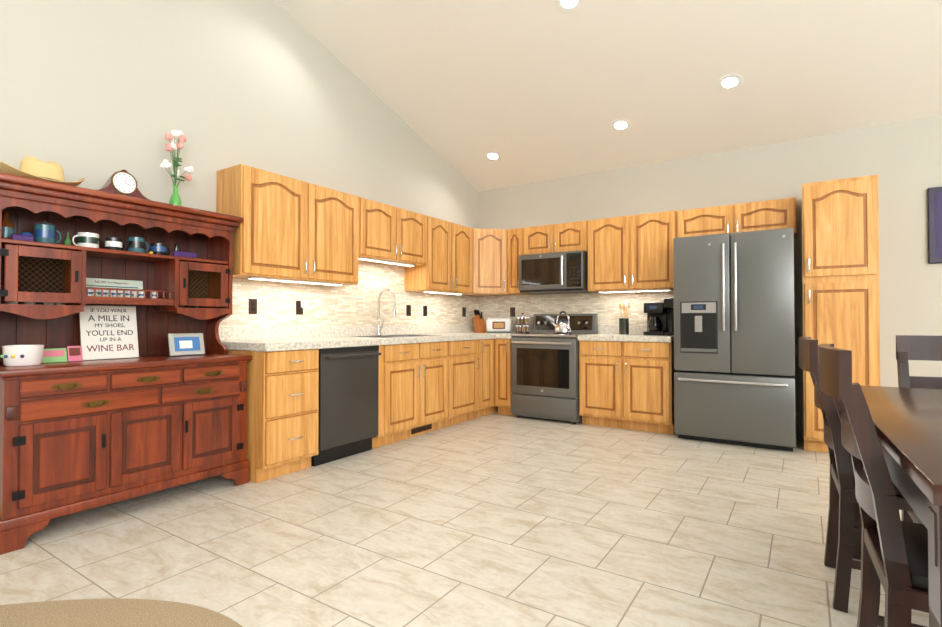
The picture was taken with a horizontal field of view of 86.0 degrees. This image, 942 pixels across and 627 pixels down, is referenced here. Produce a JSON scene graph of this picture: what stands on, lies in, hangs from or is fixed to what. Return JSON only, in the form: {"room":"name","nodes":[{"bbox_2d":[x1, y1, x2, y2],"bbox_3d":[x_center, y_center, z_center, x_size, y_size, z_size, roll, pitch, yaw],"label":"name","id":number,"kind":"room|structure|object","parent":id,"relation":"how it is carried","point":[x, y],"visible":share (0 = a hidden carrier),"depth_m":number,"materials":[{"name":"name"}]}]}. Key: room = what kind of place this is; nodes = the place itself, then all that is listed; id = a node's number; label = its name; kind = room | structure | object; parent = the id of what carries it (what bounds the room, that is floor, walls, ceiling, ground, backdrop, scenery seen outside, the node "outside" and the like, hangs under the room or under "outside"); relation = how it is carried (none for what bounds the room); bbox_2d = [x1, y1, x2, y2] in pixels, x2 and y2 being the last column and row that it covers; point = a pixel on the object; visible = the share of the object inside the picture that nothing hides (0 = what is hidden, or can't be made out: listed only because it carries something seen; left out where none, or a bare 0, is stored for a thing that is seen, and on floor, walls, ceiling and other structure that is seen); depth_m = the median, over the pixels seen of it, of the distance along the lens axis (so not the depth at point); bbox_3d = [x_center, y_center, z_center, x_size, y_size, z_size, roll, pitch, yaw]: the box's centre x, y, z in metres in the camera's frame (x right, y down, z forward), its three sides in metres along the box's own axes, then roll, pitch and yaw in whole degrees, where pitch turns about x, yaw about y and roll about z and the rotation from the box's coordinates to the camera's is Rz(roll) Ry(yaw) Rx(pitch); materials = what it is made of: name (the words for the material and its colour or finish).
{"room":"kitchen and dining room","nodes":[
{"label":"kitchen and dining room","id":0,"kind":"room"},
{"bbox_2d":[0,0,477,227],"bbox_3d":[-2.567,-1.691,2.598,0.100,5.570,9.500,-1,-1,33],"label":"wall","id":1,"kind":"structure","parent":0,"point":[96,94],"depth_m":3.52,"materials":[{"name":"beige paint"}]},
{"bbox_2d":[216,164,367,287],"bbox_3d":[-1.370,-0.637,4.009,0.319,0.758,1.159,-1,-1,33],"label":"upper cabinet","id":2,"kind":"object","parent":1,"relation":"attached to","point":[316,268],"depth_m":3.79,"materials":[{"name":"brown wood"}]},
{"bbox_2d":[247,277,342,285],"bbox_3d":[-1.347,-0.250,3.958,0.055,0.016,0.850,-1,-1,33],"label":"light","id":3,"kind":"object","parent":2,"relation":"attached to","point":[255,278],"depth_m":3.90,"materials":[{"name":"white plastic"}]},
{"bbox_2d":[219,324,473,339],"bbox_3d":[-0.867,0.167,5.032,0.020,0.100,3.512,-1,-1,33],"label":"backsplash","id":4,"kind":"structure","parent":1,"relation":"attached to","point":[278,331],"depth_m":4.41,"materials":[{"name":"beige tile"}]},
{"bbox_2d":[368,199,423,267],"bbox_3d":[-0.831,-0.750,4.829,0.319,0.508,0.935,-1,-1,33],"label":"upper cabinet","id":5,"kind":"object","parent":1,"relation":"attached to","point":[395,234],"depth_m":4.75,"materials":[{"name":"brown wood"}]},
{"bbox_2d":[359,257,414,266],"bbox_3d":[-0.796,-0.488,4.797,0.055,0.016,0.750,-1,-1,33],"label":"light","id":6,"kind":"object","parent":5,"relation":"attached to","point":[360,258],"depth_m":4.76,"materials":[{"name":"white plastic"}]},
{"bbox_2d":[396,215,471,295],"bbox_3d":[-0.329,-0.615,5.553,0.357,0.758,0.965,-1,-1,33],"label":"upper cabinet","id":7,"kind":"object","parent":1,"relation":"attached to","point":[446,270],"depth_m":5.36,"materials":[{"name":"brown wood"}]},
{"bbox_2d":[423,291,461,294],"bbox_3d":[-0.300,-0.227,5.544,0.055,0.016,0.650,-1,-1,33],"label":"light","id":8,"kind":"object","parent":7,"relation":"attached to","point":[442,292],"depth_m":5.53,"materials":[{"name":"white plastic"}]},
{"bbox_2d":[472,228,507,295],"bbox_3d":[0.178,-0.607,6.056,0.648,0.758,0.670,-1,-1,33],"label":"upper cabinet","id":9,"kind":"object","parent":1,"relation":"attached to","point":[489,246],"depth_m":5.88,"materials":[{"name":"brown wood"}]},
{"bbox_2d":[0,412,928,626],"bbox_3d":[1.230,1.087,0.051,9.000,0.060,9.500,-1,-1,33],"label":"floor","id":10,"kind":"structure","parent":0,"point":[495,519],"depth_m":2.43,"materials":[{"name":"tile"}]},
{"bbox_2d":[0,599,241,626],"bbox_3d":[-1.749,1.059,0.699,2.550,0.013,2.785,-1,-1,33],"label":"carpet","id":11,"kind":"object","parent":10,"relation":"on","point":[111,613],"visible":0.9,"depth_m":1.79,"materials":[{"name":"beige carpet"}]},
{"bbox_2d":[0,173,251,554],"bbox_3d":[-1.976,0.219,2.923,0.491,1.756,1.300,-1,-1,33],"label":"hutch","id":12,"kind":"object","parent":10,"relation":"on","point":[83,435],"visible":0.98,"depth_m":2.76,"materials":[{"name":"brown wood"}]},
{"bbox_2d":[0,345,44,365],"bbox_3d":[-2.243,0.209,2.528,0.164,0.099,0.168,-1,-1,33],"label":"crock","id":13,"kind":"object","parent":12,"relation":"on","point":[21,355],"visible":1,"depth_m":2.47,"materials":[{"name":"white ceramic"}]},
{"bbox_2d":[0,156,84,185],"bbox_3d":[-2.249,-0.738,2.650,0.308,0.146,0.362,-1,-1,33],"label":"straw hat","id":14,"kind":"object","parent":12,"relation":"on","point":[38,169],"visible":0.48,"depth_m":2.58,"materials":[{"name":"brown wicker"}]},
{"bbox_2d":[42,346,82,362],"bbox_3d":[-2.224,0.221,2.739,0.024,0.084,0.190,-1,-1,33],"label":"cards","id":15,"kind":"object","parent":12,"relation":"on","point":[59,354],"visible":0.83,"depth_m":2.74,"materials":[{"name":"green paper"}]},
{"bbox_2d":[88,289,92,295],"bbox_3d":[-2.118,-0.121,2.794,0.042,0.054,0.042,0,-1,18],"label":"jar","id":16,"kind":"object","parent":12,"relation":"on","point":[90,292],"depth_m":2.79,"materials":[{"name":"white ceramic"}]},
{"bbox_2d":[98,287,106,296],"bbox_3d":[-2.081,-0.121,2.851,0.042,0.054,0.042,0,-1,18],"label":"jar","id":17,"kind":"object","parent":12,"relation":"on","point":[99,292],"depth_m":2.84,"materials":[{"name":"white ceramic"}]},
{"bbox_2d":[79,305,138,359],"bbox_3d":[-2.122,0.110,2.967,0.060,0.312,0.290,-1,-1,33],"label":"sign","id":18,"kind":"object","parent":12,"relation":"on","point":[108,332],"visible":1,"depth_m":2.96,"materials":[{"name":"white"}]},
{"bbox_2d":[86,278,142,297],"bbox_3d":[-2.152,-0.148,3.027,0.020,0.115,0.340,-1,-1,33],"label":"sign","id":19,"kind":"object","parent":12,"relation":"attached to","point":[110,283],"visible":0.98,"depth_m":3.03,"materials":[{"name":"white"}]},
{"bbox_2d":[112,290,119,296],"bbox_3d":[-2.043,-0.120,2.907,0.042,0.054,0.042,0,-1,18],"label":"jar","id":20,"kind":"object","parent":12,"relation":"on","point":[114,291],"depth_m":2.89,"materials":[{"name":"white ceramic"}]},
{"bbox_2d":[97,169,149,199],"bbox_3d":[-2.046,-0.748,2.953,0.096,0.175,0.300,-1,-1,33],"label":"mantel clock","id":21,"kind":"object","parent":12,"relation":"on","point":[122,182],"visible":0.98,"depth_m":2.92,"materials":[{"name":"red wood"}]},
{"bbox_2d":[125,291,133,297],"bbox_3d":[-2.006,-0.119,2.964,0.042,0.054,0.042,0,-1,18],"label":"jar","id":22,"kind":"object","parent":12,"relation":"on","point":[127,293],"depth_m":2.95,"materials":[{"name":"white ceramic"}]},
{"bbox_2d":[138,291,145,297],"bbox_3d":[-1.968,-0.118,3.021,0.042,0.054,0.042,0,-1,18],"label":"jar","id":23,"kind":"object","parent":12,"relation":"on","point":[140,294],"depth_m":3.01,"materials":[{"name":"white ceramic"}]},
{"bbox_2d":[160,130,193,205],"bbox_3d":[-1.864,-0.920,3.219,0.136,0.527,0.218,-1,-1,33],"label":"flower vase","id":24,"kind":"object","parent":12,"relation":"on","point":[172,145],"visible":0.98,"depth_m":3.20,"materials":[{"name":"green glass"}]},
{"bbox_2d":[167,333,204,355],"bbox_3d":[-1.831,0.198,3.253,0.044,0.144,0.220,-1,-1,33],"label":"photo frame","id":25,"kind":"object","parent":12,"relation":"on","point":[183,344],"visible":1,"depth_m":3.24,"materials":[{"name":"silver metal"}]},
{"bbox_2d":[227,348,322,482],"bbox_3d":[-1.454,0.672,3.590,0.620,0.871,0.440,-1,-1,33],"label":"base cabinet","id":26,"kind":"object","parent":10,"relation":"on","point":[283,383],"depth_m":3.35,"materials":[{"name":"brown wood"}]},
{"bbox_2d":[221,332,532,347],"bbox_3d":[-0.529,0.233,4.808,0.829,0.039,3.512,-1,-1,33],"label":"countertop","id":27,"kind":"structure","parent":26,"relation":"on","point":[301,341],"depth_m":4.04,"materials":[{"name":"beige stone"}]},
{"bbox_2d":[376,288,395,335],"bbox_3d":[-0.802,-0.012,4.831,0.241,0.450,0.086,-1,-1,33],"label":"faucet","id":28,"kind":"object","parent":27,"relation":"on","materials":[{"name":"silver metal"}]},
{"bbox_2d":[353,335,441,337],"bbox_3d":[-0.686,0.317,4.730,0.424,0.215,0.804,-1,-1,33],"label":"sink basin","id":29,"kind":"object","parent":27,"relation":"in","point":[378,336],"depth_m":4.85,"materials":[{"name":"silver metal"}]},
{"bbox_2d":[473,310,485,332],"bbox_3d":[0.101,0.093,6.152,0.090,0.280,0.145,1,-1,-37],"label":"knife block","id":30,"kind":"object","parent":27,"relation":"on","point":[479,323],"visible":1,"depth_m":6.12,"materials":[{"name":"brown wood"}]},
{"bbox_2d":[486,317,510,332],"bbox_3d":[0.334,0.139,6.113,0.300,0.186,0.174,0,-1,2],"label":"toaster","id":31,"kind":"object","parent":27,"relation":"on","point":[498,324],"visible":1,"depth_m":6.03,"materials":[{"name":"white plastic"}]},
{"bbox_2d":[516,313,529,332],"bbox_3d":[0.611,0.110,5.962,0.170,0.237,0.170,-1,-1,33],"label":"spice rack","id":32,"kind":"object","parent":27,"relation":"on","point":[522,324],"visible":1,"depth_m":5.91,"materials":[{"name":"silver plastic"}]},
{"bbox_2d":[311,345,380,465],"bbox_3d":[-1.133,0.680,4.008,0.636,0.864,0.591,-1,-1,33],"label":"dishwasher","id":33,"kind":"object","parent":10,"relation":"on","point":[348,401],"visible":0.67,"depth_m":3.83,"materials":[{"name":"grey metal"}]},
{"bbox_2d":[340,340,455,448],"bbox_3d":[-0.717,0.688,4.707,0.620,0.871,1.023,-1,-1,33],"label":"base cabinet","id":34,"kind":"object","parent":10,"relation":"on","point":[417,393],"depth_m":4.49,"materials":[{"name":"brown wood"}]},
{"bbox_2d":[456,340,475,423],"bbox_3d":[-0.322,0.696,5.305,0.620,0.871,0.690,-1,-1,33],"label":"base cabinet","id":35,"kind":"object","parent":10,"relation":"on","point":[465,349],"depth_m":5.17,"materials":[{"name":"brown wood"}]},
{"bbox_2d":[476,336,499,417],"bbox_3d":[-0.080,0.701,5.641,0.655,0.871,0.416,-1,-1,33],"label":"base cabinet","id":36,"kind":"object","parent":10,"relation":"on","point":[487,347],"depth_m":5.53,"materials":[{"name":"brown wood"}]},
{"bbox_2d":[500,336,516,415],"bbox_3d":[0.518,0.704,5.844,0.227,0.871,0.619,-1,-1,33],"label":"base cabinet","id":37,"kind":"object","parent":10,"relation":"on","point":[505,341],"depth_m":5.57,"materials":[{"name":"brown wood"}]},
{"bbox_2d":[510,314,597,423],"bbox_3d":[0.902,0.568,5.525,0.756,1.134,0.693,-1,-1,33],"label":"range","id":38,"kind":"object","parent":10,"relation":"on","point":[544,371],"visible":0.92,"depth_m":5.30,"materials":[{"name":"grey metal"}]},
{"bbox_2d":[551,311,571,333],"bbox_3d":[0.962,0.095,5.403,0.232,0.244,0.184,-1,-1,33],"label":"kettle","id":39,"kind":"object","parent":38,"relation":"on","point":[562,327],"visible":1,"depth_m":5.33,"materials":[{"name":"silver metal"}]},
{"bbox_2d":[579,340,675,434],"bbox_3d":[1.625,0.694,5.112,0.889,0.871,0.621,-1,-1,33],"label":"base cabinet","id":40,"kind":"object","parent":10,"relation":"on","point":[624,384],"depth_m":4.83,"materials":[{"name":"brown wood"}]},
{"bbox_2d":[577,332,673,339],"bbox_3d":[1.622,0.238,5.111,0.897,0.039,0.637,-1,-1,33],"label":"countertop","id":41,"kind":"structure","parent":40,"relation":"on","point":[601,335],"depth_m":4.91,"materials":[{"name":"beige stone"}]},
{"bbox_2d":[619,300,630,334],"bbox_3d":[1.610,0.040,5.300,0.126,0.358,0.100,-1,-1,33],"label":"utensil crock","id":42,"kind":"object","parent":41,"relation":"on","point":[624,326],"visible":1,"depth_m":5.27,"materials":[{"name":"black"}]},
{"bbox_2d":[643,298,673,334],"bbox_3d":[1.928,0.034,5.077,0.325,0.364,0.262,-1,-1,33],"label":"coffee maker","id":43,"kind":"object","parent":41,"relation":"on","point":[660,318],"visible":0.79,"depth_m":5.03,"materials":[{"name":"black plastic"}]},
{"bbox_2d":[673,228,796,451],"bbox_3d":[2.353,0.221,4.506,0.912,1.798,0.742,-1,-1,33],"label":"refrigerator","id":44,"kind":"object","parent":10,"relation":"on","point":[734,341],"visible":1,"depth_m":4.23,"materials":[{"name":"grey metal"}]},
{"bbox_2d":[802,175,880,452],"bbox_3d":[3.043,0.034,4.187,0.485,2.164,0.619,-1,-1,33],"label":"tall cabinet","id":45,"kind":"object","parent":10,"relation":"on","point":[841,300],"depth_m":3.93,"materials":[{"name":"brown wood"}]},
{"bbox_2d":[799,337,913,612],"bbox_3d":[1.586,0.592,1.938,0.542,0.985,0.420,0,-1,31],"label":"dining chair","id":46,"kind":"object","parent":10,"relation":"on","point":[842,529],"visible":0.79,"depth_m":1.85,"materials":[{"name":"black wood"}]},
{"bbox_2d":[818,344,928,626],"bbox_3d":[1.206,0.582,1.268,0.542,0.985,0.420,0,-1,31],"label":"dining chair","id":47,"kind":"object","parent":10,"relation":"on","point":[894,555],"visible":1,"depth_m":1.21,"materials":[{"name":"black wood"}]},
{"bbox_2d":[849,385,941,626],"bbox_3d":[1.702,0.694,1.371,1.010,0.760,1.690,0,-1,31],"label":"dining table","id":48,"kind":"object","parent":10,"relation":"on","point":[907,422],"visible":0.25,"depth_m":1.25,"materials":[{"name":"brown wood"}]},
{"bbox_2d":[896,335,941,523],"bbox_3d":[2.155,0.595,2.175,0.420,0.985,0.542,0,-1,31],"label":"dining chair","id":49,"kind":"object","parent":10,"relation":"on","point":[919,347],"visible":0.25,"depth_m":2.43,"materials":[{"name":"black wood"}]},
{"bbox_2d":[276,0,941,191],"bbox_3d":[1.230,-3.138,0.112,9.000,2.950,9.500,-1,-1,33],"label":"ceiling","id":50,"kind":"structure","parent":0,"point":[531,91],"depth_m":4.17,"materials":[{"name":"white paint"}]},
{"bbox_2d":[484,151,500,160],"bbox_3d":[0.245,-1.770,5.680,0.192,0.058,0.184,-1,-1,33],"label":"recessed light","id":51,"kind":"object","parent":50,"relation":"in","point":[492,155],"visible":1,"depth_m":5.67,"materials":[{"name":"white"}]},
{"bbox_2d":[556,0,582,11],"bbox_3d":[0.704,-2.240,3.622,0.192,0.058,0.184,-1,-1,33],"label":"recessed light","id":52,"kind":"object","parent":50,"relation":"in","point":[571,5],"visible":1,"depth_m":3.65,"materials":[{"name":"white"}]},
{"bbox_2d":[610,119,630,130],"bbox_3d":[1.430,-1.800,4.826,0.192,0.058,0.184,-1,-1,33],"label":"recessed light","id":53,"kind":"object","parent":50,"relation":"in","point":[618,124],"visible":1,"depth_m":4.82,"materials":[{"name":"white"}]},
{"bbox_2d":[717,74,742,90],"bbox_3d":[2.105,-1.879,4.106,0.192,0.058,0.184,-1,-1,33],"label":"recessed light","id":54,"kind":"object","parent":50,"relation":"in","point":[732,81],"visible":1,"depth_m":4.10,"materials":[{"name":"white"}]},
{"bbox_2d":[478,115,941,437],"bbox_3d":[3.874,-0.270,4.077,9.200,2.770,0.100,-1,-1,33],"label":"wall","id":55,"kind":"structure","parent":0,"point":[902,160],"depth_m":4.58,"materials":[{"name":"beige paint"}]},
{"bbox_2d":[508,228,535,295],"bbox_3d":[0.559,-0.608,5.990,0.259,0.758,0.360,-1,-1,33],"label":"upper cabinet","id":56,"kind":"object","parent":55,"relation":"attached to","point":[515,236],"depth_m":5.87,"materials":[{"name":"brown wood"}]},
{"bbox_2d":[524,220,587,254],"bbox_3d":[0.999,-0.826,5.728,0.763,0.330,0.319,-1,-1,33],"label":"upper cabinet","id":57,"kind":"object","parent":55,"relation":"attached to","point":[571,236],"depth_m":5.57,"materials":[{"name":"brown wood"}]},
{"bbox_2d":[519,250,589,293],"bbox_3d":[0.955,-0.449,5.654,0.756,0.419,0.474,-1,-1,33],"label":"microwave","id":58,"kind":"object","parent":57,"relation":"attached to","point":[556,272],"visible":0.98,"depth_m":5.49,"materials":[{"name":"grey metal"}]},
{"bbox_2d":[485,324,673,335],"bbox_3d":[1.135,0.178,5.803,2.472,0.100,0.019,-1,-1,33],"label":"backsplash","id":59,"kind":"structure","parent":55,"relation":"attached to","point":[636,329],"depth_m":5.49,"materials":[{"name":"beige tile"}]},
{"bbox_2d":[587,210,675,291],"bbox_3d":[1.698,-0.619,5.264,0.904,0.758,0.319,-1,-1,33],"label":"upper cabinet","id":60,"kind":"object","parent":55,"relation":"attached to","point":[632,253],"depth_m":5.12,"materials":[{"name":"brown wood"}]},
{"bbox_2d":[599,289,670,292],"bbox_3d":[1.678,-0.232,5.214,0.720,0.016,0.055,-1,-1,33],"label":"light","id":61,"kind":"object","parent":60,"relation":"attached to","point":[645,290],"depth_m":5.18,"materials":[{"name":"white plastic"}]},
{"bbox_2d":[676,197,796,237],"bbox_3d":[2.477,-0.843,4.740,0.972,0.305,0.339,-1,-1,33],"label":"upper cabinet","id":62,"kind":"object","parent":55,"relation":"attached to","point":[779,213],"depth_m":4.57,"materials":[{"name":"brown wood"}]},
{"bbox_2d":[927,187,941,263],"bbox_3d":[3.956,-0.714,3.949,0.575,0.615,0.030,-1,-1,33],"label":"framed picture","id":63,"kind":"object","parent":55,"relation":"attached to","point":[934,201],"visible":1,"depth_m":4.07,"materials":[{"name":"purple"}]}
]}

